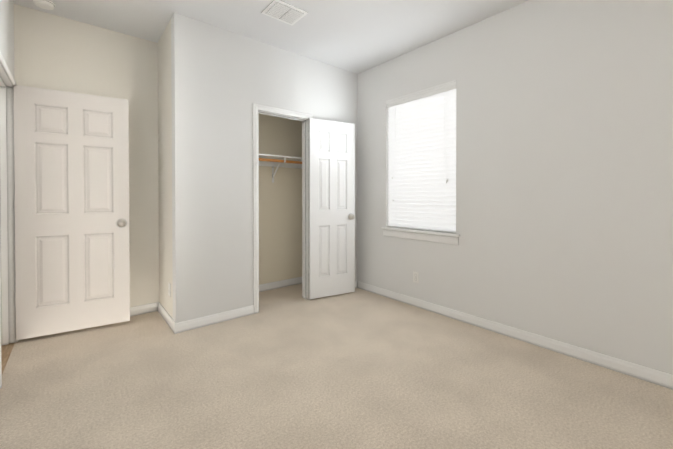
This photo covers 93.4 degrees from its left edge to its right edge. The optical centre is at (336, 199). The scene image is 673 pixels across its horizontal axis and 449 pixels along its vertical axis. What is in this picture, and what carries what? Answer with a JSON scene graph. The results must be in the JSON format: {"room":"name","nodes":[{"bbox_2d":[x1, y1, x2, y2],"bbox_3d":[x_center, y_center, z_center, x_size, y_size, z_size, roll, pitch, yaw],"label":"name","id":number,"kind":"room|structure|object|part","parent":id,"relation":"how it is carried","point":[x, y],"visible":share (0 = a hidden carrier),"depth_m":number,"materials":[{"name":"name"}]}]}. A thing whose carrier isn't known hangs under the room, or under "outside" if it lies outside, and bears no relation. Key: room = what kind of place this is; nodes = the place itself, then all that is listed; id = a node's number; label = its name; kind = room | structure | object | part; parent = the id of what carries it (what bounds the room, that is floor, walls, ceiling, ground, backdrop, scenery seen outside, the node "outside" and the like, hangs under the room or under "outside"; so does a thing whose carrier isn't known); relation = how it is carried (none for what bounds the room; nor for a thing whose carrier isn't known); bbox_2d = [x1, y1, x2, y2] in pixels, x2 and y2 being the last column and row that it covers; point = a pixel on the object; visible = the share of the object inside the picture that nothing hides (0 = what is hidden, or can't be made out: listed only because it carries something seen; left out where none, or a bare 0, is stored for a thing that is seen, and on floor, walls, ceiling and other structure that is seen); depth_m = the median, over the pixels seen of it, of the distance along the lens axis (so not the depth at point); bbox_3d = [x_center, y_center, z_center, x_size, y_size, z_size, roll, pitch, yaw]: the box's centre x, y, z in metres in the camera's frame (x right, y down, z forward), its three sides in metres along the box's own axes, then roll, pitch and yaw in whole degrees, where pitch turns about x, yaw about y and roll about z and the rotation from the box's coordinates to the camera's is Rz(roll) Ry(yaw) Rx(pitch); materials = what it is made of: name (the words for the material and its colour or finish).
{"room":"empty bedroom","nodes":[
{"label":"empty bedroom","id":0,"kind":"room"},
{"bbox_2d":[0,0,13,76],"bbox_3d":[-1.251,-0.205,0.842,0.115,2.740,4.440,0,1,-40],"label":"wall","id":1,"kind":"structure","parent":0,"point":[7,29],"depth_m":2.33,"materials":[{"name":"white paint"}]},
{"bbox_2d":[0,52,18,387],"bbox_3d":[-2.378,0.098,2.207,0.149,2.107,0.889,0,1,-40],"label":"door frame","id":2,"kind":"structure","parent":1,"relation":"attached to","point":[7,265],"depth_m":2.50,"materials":[{"name":"white paint"}]},
{"bbox_2d":[13,85,130,339],"bbox_3d":[-2.234,0.104,2.726,0.777,2.030,0.159,0,1,-32],"label":"entry door","id":3,"kind":"structure","parent":2,"relation":"attached to","point":[71,210],"depth_m":2.69,"materials":[{"name":"paint"}]},
{"bbox_3d":[-1.947,0.215,2.904,0.102,0.068,0.159,0,1,-32],"label":"knob","id":4,"kind":"part","parent":3,"relation":"part of","materials":[{"name":"silver metal"}]},
{"bbox_2d":[1,343,14,373],"bbox_3d":[-0.534,1.210,1.554,4.770,0.096,4.600,0,1,-40],"label":"floor","id":5,"kind":"structure","parent":0,"point":[6,350],"depth_m":2.38,"materials":[{"name":"beige carpet"}]},
{"bbox_2d":[14,4,158,306],"bbox_3d":[-2.266,-0.226,2.969,1.265,2.740,0.130,0,1,-40],"label":"wall","id":6,"kind":"structure","parent":0,"point":[54,52],"depth_m":3.06,"materials":[{"name":"white paint"}]},
{"bbox_2d":[130,303,153,316],"bbox_3d":[-2.220,1.100,2.927,1.035,0.089,0.014,0,1,-40],"label":"baseboard","id":7,"kind":"structure","parent":6,"relation":"attached to","point":[147,308],"depth_m":3.15,"materials":[{"name":"white paint"}]},
{"bbox_2d":[158,19,172,317],"bbox_3d":[-1.595,-0.227,3.060,0.115,2.740,0.585,0,1,-40],"label":"wall","id":8,"kind":"structure","parent":0,"point":[165,158],"depth_m":3.00,"materials":[{"name":"white paint"}]},
{"bbox_2d":[154,302,173,326],"bbox_3d":[-1.602,1.100,2.980,0.014,0.089,0.660,0,1,-40],"label":"baseboard","id":9,"kind":"structure","parent":8,"relation":"attached to","point":[158,307],"depth_m":3.06,"materials":[{"name":"white paint"}]},
{"bbox_2d":[168,283,170,296],"bbox_3d":[-1.522,0.820,2.887,0.008,0.115,0.070,0,1,-40],"label":"outlet","id":10,"kind":"object","parent":8,"relation":"attached to","point":[169,289],"visible":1,"depth_m":2.88,"materials":[{"name":"white plastic"}]},
{"bbox_2d":[171,12,357,322],"bbox_3d":[-0.592,-0.231,3.436,2.140,2.740,0.115,0,1,-40],"label":"wall","id":11,"kind":"structure","parent":0,"point":[223,81],"depth_m":2.96,"materials":[{"name":"white paint"}]},
{"bbox_2d":[170,305,253,333],"bbox_3d":[-1.108,1.100,2.938,0.722,0.089,0.014,0,1,-40],"label":"baseboard","id":12,"kind":"structure","parent":11,"relation":"attached to","point":[186,325],"depth_m":2.89,"materials":[{"name":"white paint"}]},
{"bbox_2d":[253,103,312,313],"bbox_3d":[-0.592,0.110,3.440,0.636,2.058,0.115,0,1,-40],"label":"door frame","id":13,"kind":"structure","parent":11,"relation":"attached to","point":[304,208],"depth_m":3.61,"materials":[{"name":"white paint"}]},
{"bbox_2d":[308,118,354,298],"bbox_3d":[-0.044,0.104,3.708,0.612,2.030,0.159,0,1,-29],"label":"closet door","id":14,"kind":"structure","parent":11,"relation":"in","point":[331,206],"depth_m":3.68,"materials":[{"name":"white paint"}]},
{"bbox_2d":[13,0,527,73],"bbox_3d":[-0.534,-1.631,1.526,4.770,0.100,4.600,0,1,-40],"label":"ceiling","id":15,"kind":"structure","parent":0,"point":[357,36],"depth_m":2.82,"materials":[{"name":"white paint"}]},
{"bbox_2d":[32,0,55,9],"bbox_3d":[-2.355,-1.572,2.550,0.144,0.039,0.144,0,1,-40],"label":"smoke detector","id":16,"kind":"object","parent":15,"relation":"attached to","point":[47,4],"visible":1,"depth_m":2.54,"materials":[{"name":"white plastic"}]},
{"bbox_2d":[261,0,307,24],"bbox_3d":[-0.441,-1.585,2.700,0.310,0.016,0.260,0,1,-40],"label":"ceiling vent","id":17,"kind":"object","parent":15,"relation":"in","point":[284,12],"visible":1,"depth_m":2.68,"materials":[{"name":"white metal"}]},
{"bbox_2d":[259,114,301,284],"bbox_3d":[-0.976,-0.236,3.991,2.025,2.740,0.200,0,1,-40],"label":"wall","id":18,"kind":"structure","parent":0,"point":[280,228],"depth_m":4.07,"materials":[{"name":"beige paint"}]},
{"bbox_2d":[259,154,301,182],"bbox_3d":[-0.815,-0.365,3.795,2.025,0.308,0.305,0,1,-40],"label":"closet shelf","id":19,"kind":"object","parent":18,"relation":"attached to","point":[273,161],"visible":0.27,"depth_m":3.89,"materials":[{"name":"white paint"}]},
{"bbox_3d":[-0.737,-0.456,3.700,1.987,0.033,0.033,0,1,-40],"label":"hanging rod","id":20,"kind":"part","parent":19,"relation":"part of","materials":[{"name":"brown wood"}]},
{"bbox_2d":[259,277,301,291],"bbox_3d":[-0.908,1.090,3.922,2.025,0.089,0.014,0,1,-40],"label":"baseboard","id":21,"kind":"structure","parent":18,"relation":"attached to","point":[293,281],"depth_m":4.07,"materials":[{"name":"white paint"}]},
{"bbox_2d":[0,283,672,448],"bbox_3d":[-0.034,1.179,1.962,3.179,0.050,4.290,0,1,-40],"label":"floor carpet","id":22,"kind":"object","parent":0,"point":[289,367],"visible":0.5,"depth_m":1.94,"materials":[{"name":"beige carpet"}]},
{"bbox_2d":[357,0,672,373],"bbox_3d":[1.245,-0.226,3.013,0.150,2.740,4.600,0,1,-40],"label":"wall","id":23,"kind":"structure","parent":0,"point":[564,169],"depth_m":2.42,"materials":[{"name":"white paint"}]},
{"bbox_2d":[413,271,418,282],"bbox_3d":[0.847,0.830,3.382,0.008,0.115,0.070,0,1,-40],"label":"outlet","id":24,"kind":"object","parent":23,"relation":"attached to","point":[416,275],"visible":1,"depth_m":3.37,"materials":[{"name":"white plastic"}]},
{"bbox_2d":[381,227,459,236],"bbox_3d":[0.876,0.337,3.381,0.107,0.024,0.970,0,1,-40],"label":"window sill","id":25,"kind":"structure","parent":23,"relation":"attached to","point":[427,232],"depth_m":3.28,"materials":[{"name":"white paint"}]},
{"bbox_2d":[383,226,458,244],"bbox_3d":[0.876,-0.356,3.375,0.083,1.574,0.940,0,1,-40],"label":"window trim","id":26,"kind":"structure","parent":23,"relation":"in","point":[452,240],"depth_m":3.30,"materials":[{"name":"white paint"}]},
{"bbox_3d":[0.888,-0.410,3.384,0.052,1.466,0.868,0,1,-40],"label":"window blind rails","id":27,"kind":"part","parent":26,"relation":"part of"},
{"bbox_2d":[386,80,455,107],"bbox_3d":[0.862,-1.102,3.355,0.017,0.082,0.876,0,1,-40],"label":"blind valance","id":28,"kind":"object","parent":23,"relation":"attached to","point":[435,90],"visible":1,"depth_m":3.30,"materials":[{"name":"white plastic"}]},
{"bbox_2d":[388,89,455,231],"bbox_3d":[0.889,-0.387,3.385,0.026,1.408,0.868,0,1,-40],"label":"window blind slats","id":29,"kind":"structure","parent":28,"relation":"hanging from","point":[421,192],"depth_m":3.34,"materials":[{"name":"white plastic"}]},
{"bbox_2d":[358,281,672,389],"bbox_3d":[1.408,1.102,2.700,0.014,0.089,3.590,0,1,-40],"label":"baseboard","id":30,"kind":"structure","parent":23,"relation":"attached to","point":[648,374],"depth_m":2.46,"materials":[{"name":"white paint"}]}
]}

